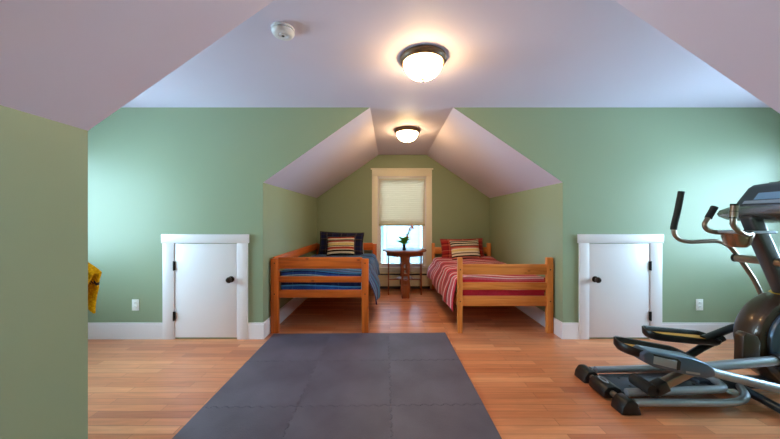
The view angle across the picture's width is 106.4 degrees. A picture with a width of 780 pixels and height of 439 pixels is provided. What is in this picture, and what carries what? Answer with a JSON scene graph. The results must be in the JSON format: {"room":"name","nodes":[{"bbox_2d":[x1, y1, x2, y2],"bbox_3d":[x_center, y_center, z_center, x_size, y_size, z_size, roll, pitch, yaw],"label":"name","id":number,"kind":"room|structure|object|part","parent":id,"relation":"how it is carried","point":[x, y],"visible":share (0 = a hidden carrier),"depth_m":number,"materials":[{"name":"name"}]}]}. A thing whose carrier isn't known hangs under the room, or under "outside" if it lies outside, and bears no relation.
{"room":"attic bedroom","nodes":[
{"label":"attic bedroom","id":0,"kind":"room"},
{"bbox_2d":[0,105,61,438],"bbox_3d":[-1.343,0.398,0.075,0.100,1.655,2.150,0,0,0],"label":"wall","id":1,"kind":"structure","parent":0,"point":[30,144],"depth_m":1.05,"materials":[{"name":"green paint"}]},
{"bbox_2d":[0,0,236,122],"bbox_3d":[-0.791,-0.805,0.075,1.203,0.851,2.150,0,0,0],"label":"ceiling","id":2,"kind":"structure","parent":0,"point":[57,57],"depth_m":0.98,"materials":[{"name":"paint"}]},
{"bbox_2d":[267,184,316,318],"bbox_3d":[-1.355,0.398,4.150,0.100,1.655,2.100,0,0,0],"label":"wall","id":3,"kind":"structure","parent":0,"point":[291,215],"depth_m":3.72,"materials":[{"name":"green paint"}]},
{"bbox_2d":[263,298,306,338],"bbox_3d":[-1.298,1.141,4.100,0.014,0.167,2.200,0,0,0],"label":"baseboard","id":4,"kind":"structure","parent":3,"relation":"attached to","point":[288,308],"depth_m":3.61,"materials":[{"name":"white paint"}]},
{"bbox_2d":[267,111,377,197],"bbox_3d":[-0.805,-0.805,4.150,1.200,0.851,2.100,0,0,0],"label":"ceiling","id":5,"kind":"structure","parent":0,"point":[355,146],"depth_m":3.77,"materials":[{"name":"paint"}]},
{"bbox_2d":[317,155,489,257],"bbox_3d":[0.235,0.037,5.270,3.280,2.376,0.140,0,0,0],"label":"wall","id":6,"kind":"structure","parent":0,"point":[459,210],"depth_m":5.20,"materials":[{"name":"green paint"}]},
{"bbox_2d":[371,168,432,271],"bbox_3d":[0.212,0.018,5.245,1.110,1.854,0.190,0,0,0],"label":"window","id":7,"kind":"structure","parent":6,"relation":"in","point":[376,172],"depth_m":5.18,"materials":[{"name":"beige paint"}]},
{"bbox_2d":[379,177,424,225],"bbox_3d":[0.212,-0.319,5.223,0.824,0.862,0.034,0,0,0],"label":"window shade","id":8,"kind":"object","parent":7,"relation":"attached to","point":[401,199],"visible":1,"depth_m":5.22,"materials":[{"name":"white fabric"}]},
{"bbox_3d":[0.212,-0.737,5.223,0.824,0.027,0.034,0,0,0],"label":"head rail","id":9,"kind":"part","parent":8,"relation":"part of","materials":[{"name":"white plastic"}]},
{"bbox_3d":[0.212,0.096,5.222,0.824,0.032,0.024,0,0,0],"label":"rail","id":10,"kind":"part","parent":8,"relation":"part of","materials":[{"name":"beige"}]},
{"bbox_3d":[0.212,0.426,5.265,0.830,0.812,0.030,0,0,0],"label":"sash","id":11,"kind":"part","parent":7,"relation":"part of","materials":[{"name":"white paint"}]},
{"bbox_3d":[0.212,0.863,5.175,1.106,0.025,0.050,0,0,0],"label":"sill","id":12,"kind":"part","parent":7,"relation":"part of","materials":[{"name":"beige paint"}]},
{"bbox_2d":[378,272,431,288],"bbox_3d":[0.225,1.081,5.160,1.020,0.288,0.079,0,0,0],"label":"baseboard heater","id":13,"kind":"object","parent":6,"relation":"attached to","point":[383,277],"visible":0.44,"depth_m":5.13,"materials":[{"name":"metal"}]},
{"bbox_3d":[0.225,1.072,5.163,0.990,0.266,0.071,0,0,0],"label":"panel","id":14,"kind":"part","parent":13,"relation":"part of","materials":[{"name":"metal"}]},
{"bbox_2d":[62,0,779,438],"bbox_3d":[0.225,0.037,1.200,8.350,2.376,0.100,0,0,0],"label":"wall","id":15,"kind":"structure","parent":0,"point":[75,128],"depth_m":1.20,"materials":[{"name":"green paint"}]},
{"bbox_2d":[88,288,779,438],"bbox_3d":[0.225,1.275,2.100,8.550,0.100,6.400,0,0,0],"label":"floor","id":16,"kind":"structure","parent":0,"point":[522,374],"depth_m":2.34,"materials":[{"name":"laminate"}]},
{"bbox_2d":[271,243,376,332],"bbox_3d":[-0.757,0.817,4.126,1.052,0.817,1.987,0,0,0],"label":"bed","id":17,"kind":"object","parent":16,"relation":"on","point":[289,260],"visible":0.73,"depth_m":3.15,"materials":[{"name":"orange wood"}]},
{"bbox_3d":[-1.242,0.825,3.160,0.082,0.801,0.050,0,0,0],"label":"post","id":18,"kind":"part","parent":17,"relation":"part of","materials":[{"name":"orange wood"}]},
{"bbox_3d":[-1.264,0.458,4.128,0.026,0.100,1.893,0,0,0],"label":"guard rail","id":19,"kind":"part","parent":17,"relation":"part of","materials":[{"name":"orange wood"}]},
{"bbox_3d":[-0.753,0.469,3.160,0.904,0.123,0.030,0,0,0],"label":"foot rail","id":20,"kind":"part","parent":17,"relation":"part of","materials":[{"name":"orange wood"}]},
{"bbox_3d":[-0.753,0.801,3.160,0.904,0.083,0.030,0,0,0],"label":"foot rail","id":21,"kind":"part","parent":17,"relation":"part of","materials":[{"name":"orange wood"}]},
{"bbox_3d":[-0.753,0.646,3.160,0.904,0.064,0.030,0,0,0],"label":"foot rail","id":22,"kind":"part","parent":17,"relation":"part of","materials":[{"name":"orange wood"}]},
{"bbox_3d":[-0.268,0.825,3.160,0.074,0.801,0.050,0,0,0],"label":"post","id":23,"kind":"part","parent":17,"relation":"part of","materials":[{"name":"orange wood"}]},
{"bbox_3d":[-0.753,0.469,5.095,0.904,0.123,0.030,0,0,0],"label":"head rail","id":24,"kind":"part","parent":17,"relation":"part of","materials":[{"name":"orange wood"}]},
{"bbox_3d":[-0.268,0.825,5.095,0.074,0.801,0.050,0,0,0],"label":"post","id":25,"kind":"part","parent":17,"relation":"part of","materials":[{"name":"orange wood"}]},
{"bbox_2d":[172,332,501,438],"bbox_3d":[-0.305,1.218,2.201,1.828,0.012,1.836,0,0,-1],"label":"floor mat","id":26,"kind":"object","parent":16,"relation":"on","point":[263,384],"depth_m":2.02,"materials":[{"name":"grey rubber"}]},
{"bbox_2d":[383,247,426,298],"bbox_3d":[0.241,0.858,4.790,0.714,0.735,0.714,0,0,0],"label":"side table","id":27,"kind":"object","parent":16,"relation":"on","point":[404,255],"visible":1,"depth_m":4.53,"materials":[{"name":"brown wood"}]},
{"bbox_3d":[-0.024,0.870,4.790,0.020,0.711,0.148,0,0,0],"label":"leg","id":28,"kind":"part","parent":27,"relation":"part of","materials":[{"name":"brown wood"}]},
{"bbox_3d":[0.241,0.870,5.055,0.148,0.711,0.020,0,0,0],"label":"leg","id":29,"kind":"part","parent":27,"relation":"part of","materials":[{"name":"brown wood"}]},
{"bbox_2d":[397,276,412,279],"bbox_3d":[0.241,0.961,4.790,0.260,0.016,0.260,0,0,0],"label":"shelf","id":30,"kind":"object","parent":27,"relation":"attached to","point":[405,277],"depth_m":4.76,"materials":[{"name":"brown wood"}]},
{"bbox_3d":[0.241,0.870,4.525,0.148,0.711,0.020,0,0,0],"label":"leg","id":31,"kind":"part","parent":27,"relation":"part of","materials":[{"name":"brown wood"}]},
{"bbox_2d":[398,225,414,249],"bbox_3d":[0.221,0.284,4.664,0.280,0.410,0.252,0,0,-33],"label":"flower vase","id":32,"kind":"object","parent":27,"relation":"on","point":[404,240],"visible":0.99,"depth_m":4.64,"materials":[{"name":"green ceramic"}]},
{"bbox_3d":[0.506,0.870,4.790,0.020,0.711,0.148,0,0,0],"label":"leg","id":33,"kind":"part","parent":27,"relation":"part of","materials":[{"name":"brown wood"}]},
{"bbox_2d":[432,243,552,332],"bbox_3d":[1.244,0.818,4.126,1.027,0.814,1.987,0,0,0],"label":"bed","id":34,"kind":"object","parent":16,"relation":"on","point":[546,269],"visible":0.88,"depth_m":3.15,"materials":[{"name":"brown wood"}]},
{"bbox_3d":[0.755,0.818,5.095,0.051,0.814,0.050,0,0,0],"label":"post","id":35,"kind":"part","parent":34,"relation":"part of","materials":[{"name":"brown wood"}]},
{"bbox_3d":[0.751,0.893,4.128,0.026,0.122,1.893,0,0,0],"label":"rail","id":36,"kind":"part","parent":34,"relation":"part of","materials":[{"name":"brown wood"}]},
{"bbox_3d":[0.755,0.818,3.160,0.051,0.814,0.050,0,0,0],"label":"post","id":37,"kind":"part","parent":34,"relation":"part of","materials":[{"name":"brown wood"}]},
{"bbox_3d":[1.235,0.539,5.095,0.916,0.113,0.030,0,0,0],"label":"head rail","id":38,"kind":"part","parent":34,"relation":"part of","materials":[{"name":"brown wood"}]},
{"bbox_3d":[1.723,0.818,5.095,0.068,0.814,0.050,0,0,0],"label":"post","id":39,"kind":"part","parent":34,"relation":"part of","materials":[{"name":"brown wood"}]},
{"bbox_3d":[1.235,0.880,3.160,0.916,0.107,0.030,0,0,0],"label":"foot rail","id":40,"kind":"part","parent":34,"relation":"part of","materials":[{"name":"brown wood"}]},
{"bbox_3d":[1.235,0.720,3.160,0.916,0.079,0.030,0,0,0],"label":"foot rail","id":41,"kind":"part","parent":34,"relation":"part of","materials":[{"name":"brown wood"}]},
{"bbox_3d":[1.235,0.539,3.160,0.916,0.113,0.030,0,0,0],"label":"foot rail","id":42,"kind":"part","parent":34,"relation":"part of","materials":[{"name":"brown wood"}]},
{"bbox_3d":[1.723,0.818,3.160,0.068,0.814,0.050,0,0,0],"label":"post","id":43,"kind":"part","parent":34,"relation":"part of","materials":[{"name":"brown wood"}]},
{"bbox_3d":[1.240,0.796,4.128,0.930,0.232,1.805,0,0,0],"label":"mattress","id":44,"kind":"object","parent":34,"relation":"on","visible":0},
{"bbox_2d":[427,256,544,311],"bbox_3d":[1.159,0.813,4.080,1.105,0.415,1.802,0,0,0],"label":"quilt","id":45,"kind":"object","parent":44,"relation":"on","point":[442,272],"visible":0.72,"depth_m":3.37,"materials":[{"name":"red fabric"}]},
{"bbox_2d":[440,238,483,257],"bbox_3d":[1.225,0.495,4.950,0.751,0.357,0.189,0,0,3],"label":"pillow sham","id":46,"kind":"object","parent":45,"relation":"on","point":[445,243],"visible":0.41,"depth_m":4.92,"materials":[{"name":"red fabric"}]},
{"bbox_2d":[450,240,480,259],"bbox_3d":[1.235,0.503,4.789,0.490,0.339,0.188,0,0,-1],"label":"striped cushion","id":47,"kind":"object","parent":45,"relation":"on","point":[464,249],"visible":0.88,"depth_m":4.74,"materials":[{"name":"fabric"}]},
{"bbox_2d":[574,181,779,414],"bbox_3d":[2.308,0.472,2.070,1.723,1.504,0.780,0,0,0],"label":"elliptical trainer","id":48,"kind":"object","parent":16,"relation":"on","point":[671,370],"visible":1,"depth_m":2.00,"materials":[{"name":"grey metal"}]},
{"bbox_3d":[2.005,1.163,2.252,0.893,0.059,0.150,0,0,10],"label":"rail","id":49,"kind":"part","parent":48,"relation":"part of","materials":[{"name":"silver metal"}]},
{"bbox_3d":[1.880,1.153,2.070,0.640,0.027,0.230,0,0,0],"label":"deck plate","id":50,"kind":"part","parent":48,"relation":"part of","materials":[{"name":"silver metal"}]},
{"bbox_3d":[1.695,0.881,1.800,0.148,0.080,0.006,0,0,0],"label":"label plate","id":51,"kind":"part","parent":48,"relation":"part of","materials":[{"name":"silver metal"}]},
{"bbox_3d":[1.708,0.879,1.801,0.172,0.102,0.004,0,0,0],"label":"label trim","id":52,"kind":"part","parent":48,"relation":"part of","materials":[{"name":"black plastic"}]},
{"bbox_3d":[1.843,1.024,1.885,0.303,0.183,0.050,0,0,0],"label":"roller arm","id":53,"kind":"part","parent":48,"relation":"part of","materials":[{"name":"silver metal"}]},
{"bbox_3d":[2.005,1.163,1.888,0.893,0.059,0.150,0,0,-10],"label":"rail","id":54,"kind":"part","parent":48,"relation":"part of","materials":[{"name":"silver metal"}]},
{"bbox_3d":[2.371,0.012,2.115,0.204,0.199,0.039,0,0,6],"label":"fixed handle","id":55,"kind":"part","parent":48,"relation":"part of","materials":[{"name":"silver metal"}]},
{"bbox_3d":[2.572,0.274,2.273,0.746,0.989,0.046,0,0,0],"label":"swing arm","id":56,"kind":"part","parent":48,"relation":"part of","materials":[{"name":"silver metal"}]},
{"bbox_3d":[2.365,0.012,1.959,0.231,0.208,0.044,0,0,-18],"label":"fixed handle","id":57,"kind":"part","parent":48,"relation":"part of","materials":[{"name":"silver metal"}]},
{"bbox_2d":[717,230,776,247],"bbox_3d":[2.500,0.138,2.070,0.280,0.121,0.170,0,0,0],"label":"cup holder","id":58,"kind":"object","parent":48,"relation":"on","point":[759,238],"depth_m":2.03,"materials":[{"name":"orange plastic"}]},
{"bbox_3d":[-2.151,0.750,1.570,0.402,0.950,0.420,0,0,0],"label":"wooden chair","id":59,"kind":"object","parent":16,"relation":"on","visible":0},
{"bbox_2d":[88,262,101,313],"bbox_3d":[-2.048,0.400,1.762,0.566,0.357,0.128,0,0,0],"label":"throw blanket","id":60,"kind":"object","parent":59,"relation":"on","point":[94,274],"visible":0.1,"depth_m":1.79,"materials":[{"name":"yellow fabric"}]},
{"bbox_2d":[88,107,779,338],"bbox_3d":[0.225,0.037,3.050,8.350,2.376,0.100,0,0,0],"label":"wall","id":61,"kind":"structure","parent":0,"point":[615,170],"depth_m":3.00,"materials":[{"name":"green paint"}]},
{"bbox_2d":[132,299,138,310],"bbox_3d":[-2.612,0.877,2.995,0.072,0.116,0.009,0,0,0],"label":"wall outlet","id":62,"kind":"object","parent":61,"relation":"attached to","point":[135,302],"visible":1,"depth_m":2.99,"materials":[{"name":"white plastic"}]},
{"bbox_2d":[88,323,263,338],"bbox_3d":[-2.620,1.141,2.993,2.659,0.167,0.014,0,0,0],"label":"baseboard","id":63,"kind":"structure","parent":61,"relation":"attached to","point":[95,330],"depth_m":2.99,"materials":[{"name":"white paint"}]},
{"bbox_2d":[173,244,236,336],"bbox_3d":[-1.891,0.727,2.960,0.651,0.960,0.078,0,0,0],"label":"door","id":64,"kind":"structure","parent":61,"relation":"in","point":[205,274],"depth_m":2.99,"materials":[{"name":"white paint"}]},
{"bbox_3d":[-1.624,0.611,2.951,0.060,0.060,0.060,0,0,0],"label":"knob","id":65,"kind":"part","parent":64,"relation":"part of","materials":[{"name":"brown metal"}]},
{"bbox_2d":[161,234,248,338],"bbox_3d":[-1.889,0.688,2.988,0.891,1.074,0.024,0,0,0],"label":"trim","id":66,"kind":"structure","parent":61,"relation":"attached to","point":[168,241],"depth_m":2.98,"materials":[{"name":"white paint"}]},
{"bbox_2d":[589,244,651,336],"bbox_3d":[2.356,0.727,2.960,0.633,0.960,0.078,0,0,0],"label":"door","id":67,"kind":"structure","parent":61,"relation":"in","point":[619,274],"depth_m":2.99,"materials":[{"name":"white paint"}]},
{"bbox_3d":[2.097,0.611,2.951,0.060,0.060,0.060,0,0,0],"label":"knob","id":68,"kind":"part","parent":67,"relation":"part of","materials":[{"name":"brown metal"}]},
{"bbox_2d":[577,234,663,338],"bbox_3d":[2.358,0.688,2.988,0.869,1.074,0.024,0,0,0],"label":"trim","id":69,"kind":"structure","parent":61,"relation":"attached to","point":[655,241],"depth_m":2.98,"materials":[{"name":"white paint"}]},
{"bbox_2d":[561,323,733,338],"bbox_3d":[3.080,1.141,2.993,2.639,0.167,0.014,0,0,0],"label":"baseboard","id":70,"kind":"structure","parent":61,"relation":"attached to","point":[568,330],"depth_m":2.99,"materials":[{"name":"white paint"}]},
{"bbox_2d":[696,299,702,309],"bbox_3d":[3.177,0.875,2.995,0.072,0.116,0.009,0,0,0],"label":"wall outlet","id":71,"kind":"object","parent":61,"relation":"attached to","point":[699,302],"visible":1,"depth_m":2.99,"materials":[{"name":"white plastic"}]},
{"bbox_2d":[123,0,768,154],"bbox_3d":[0.225,-1.201,2.100,8.550,0.100,6.400,0,0,0],"label":"ceiling","id":72,"kind":"structure","parent":0,"point":[340,53],"depth_m":2.17,"materials":[{"name":"paint"}]},
{"bbox_2d":[271,21,294,40],"bbox_3d":[-0.646,-1.128,1.764,0.136,0.046,0.136,0,0,0],"label":"smoke detector","id":73,"kind":"object","parent":72,"relation":"attached to","point":[283,31],"visible":1,"depth_m":1.73,"materials":[{"name":"white plastic"}]},
{"bbox_2d":[394,126,419,142],"bbox_3d":[0.222,-1.065,3.755,0.330,0.172,0.330,0,0,0],"label":"ceiling light","id":74,"kind":"object","parent":72,"relation":"attached to","point":[407,134],"visible":1,"depth_m":3.65,"materials":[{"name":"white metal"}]},
{"bbox_3d":[0.222,-1.059,3.755,0.274,0.112,0.274,0,0,0],"label":"lamp shade","id":75,"kind":"part","parent":74,"relation":"part of","materials":[{"name":"white glass"}]},
{"bbox_2d":[400,45,446,81],"bbox_3d":[0.235,-1.065,2.080,0.330,0.172,0.330,0,0,0],"label":"ceiling light","id":76,"kind":"object","parent":72,"relation":"attached to","point":[421,63],"visible":1,"depth_m":1.99,"materials":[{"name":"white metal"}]},
{"bbox_3d":[0.235,-1.059,2.080,0.274,0.112,0.274,0,0,0],"label":"lamp shade","id":77,"kind":"part","parent":76,"relation":"part of","materials":[{"name":"white glass"}]},
{"bbox_2d":[427,111,556,197],"bbox_3d":[1.262,-0.805,4.150,1.225,0.851,2.100,0,0,0],"label":"ceiling","id":78,"kind":"structure","parent":0,"point":[459,147],"depth_m":3.77,"materials":[{"name":"paint"}]},
{"bbox_2d":[490,184,556,318],"bbox_3d":[1.825,0.398,4.150,0.100,1.655,2.100,0,0,0],"label":"wall","id":79,"kind":"structure","parent":0,"point":[523,224],"depth_m":3.80,"materials":[{"name":"green paint"}]},
{"bbox_2d":[515,306,562,337],"bbox_3d":[1.768,1.141,4.100,0.014,0.167,2.200,0,0,0],"label":"baseboard","id":80,"kind":"structure","parent":79,"relation":"attached to","point":[534,312],"depth_m":3.44,"materials":[{"name":"white paint"}]},
{"bbox_2d":[662,0,779,80],"bbox_3d":[1.262,-0.805,0.075,1.225,0.851,2.150,0,0,0],"label":"ceiling","id":81,"kind":"structure","parent":0,"point":[751,28],"depth_m":1.09,"materials":[{"name":"paint"}]},
{"label":"outside","id":82,"kind":"structure","parent":0,"visible":0},
{"bbox_3d":[0.000,4.325,23.500,40.000,0.200,33.000,0,0,0],"label":"ground","id":83,"kind":"structure","parent":82,"visible":0},
{"bbox_2d":[381,226,421,262],"bbox_3d":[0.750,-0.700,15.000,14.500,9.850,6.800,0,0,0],"label":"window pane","id":84,"kind":"structure","parent":83,"relation":"on","point":[390,235],"depth_m":12.00,"materials":[{"name":"clear glass"}]},
{"bbox_3d":[-0.575,1.025,11.935,0.650,1.600,0.030,0,0,0],"label":"house pane","id":85,"kind":"part","parent":84,"relation":"part of","materials":[{"name":"clear glass"}]},
{"bbox_3d":[-0.755,0.716,4.128,0.960,0.211,1.805,0,0,0],"label":"mattress","id":86,"kind":"object","parent":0,"visible":0},
{"bbox_2d":[280,253,379,304],"bbox_3d":[-0.681,0.754,4.089,1.123,0.416,1.819,0,0,0],"label":"quilt","id":87,"kind":"object","parent":86,"relation":"on","point":[374,271],"visible":0.6,"depth_m":3.19,"materials":[{"name":"blue fabric"}]},
{"bbox_2d":[327,236,354,255],"bbox_3d":[-0.800,0.425,4.750,0.456,0.324,0.166,0,0,-2],"label":"striped cushion","id":88,"kind":"object","parent":87,"relation":"on","point":[344,245],"visible":1,"depth_m":4.70,"materials":[{"name":"fabric"}]},
{"bbox_2d":[318,231,363,254],"bbox_3d":[-0.817,0.405,4.890,0.757,0.414,0.168,0,0,3],"label":"pillow sham","id":89,"kind":"object","parent":87,"relation":"on","point":[358,239],"visible":0.59,"depth_m":4.87,"materials":[{"name":"black fabric"}]}
]}

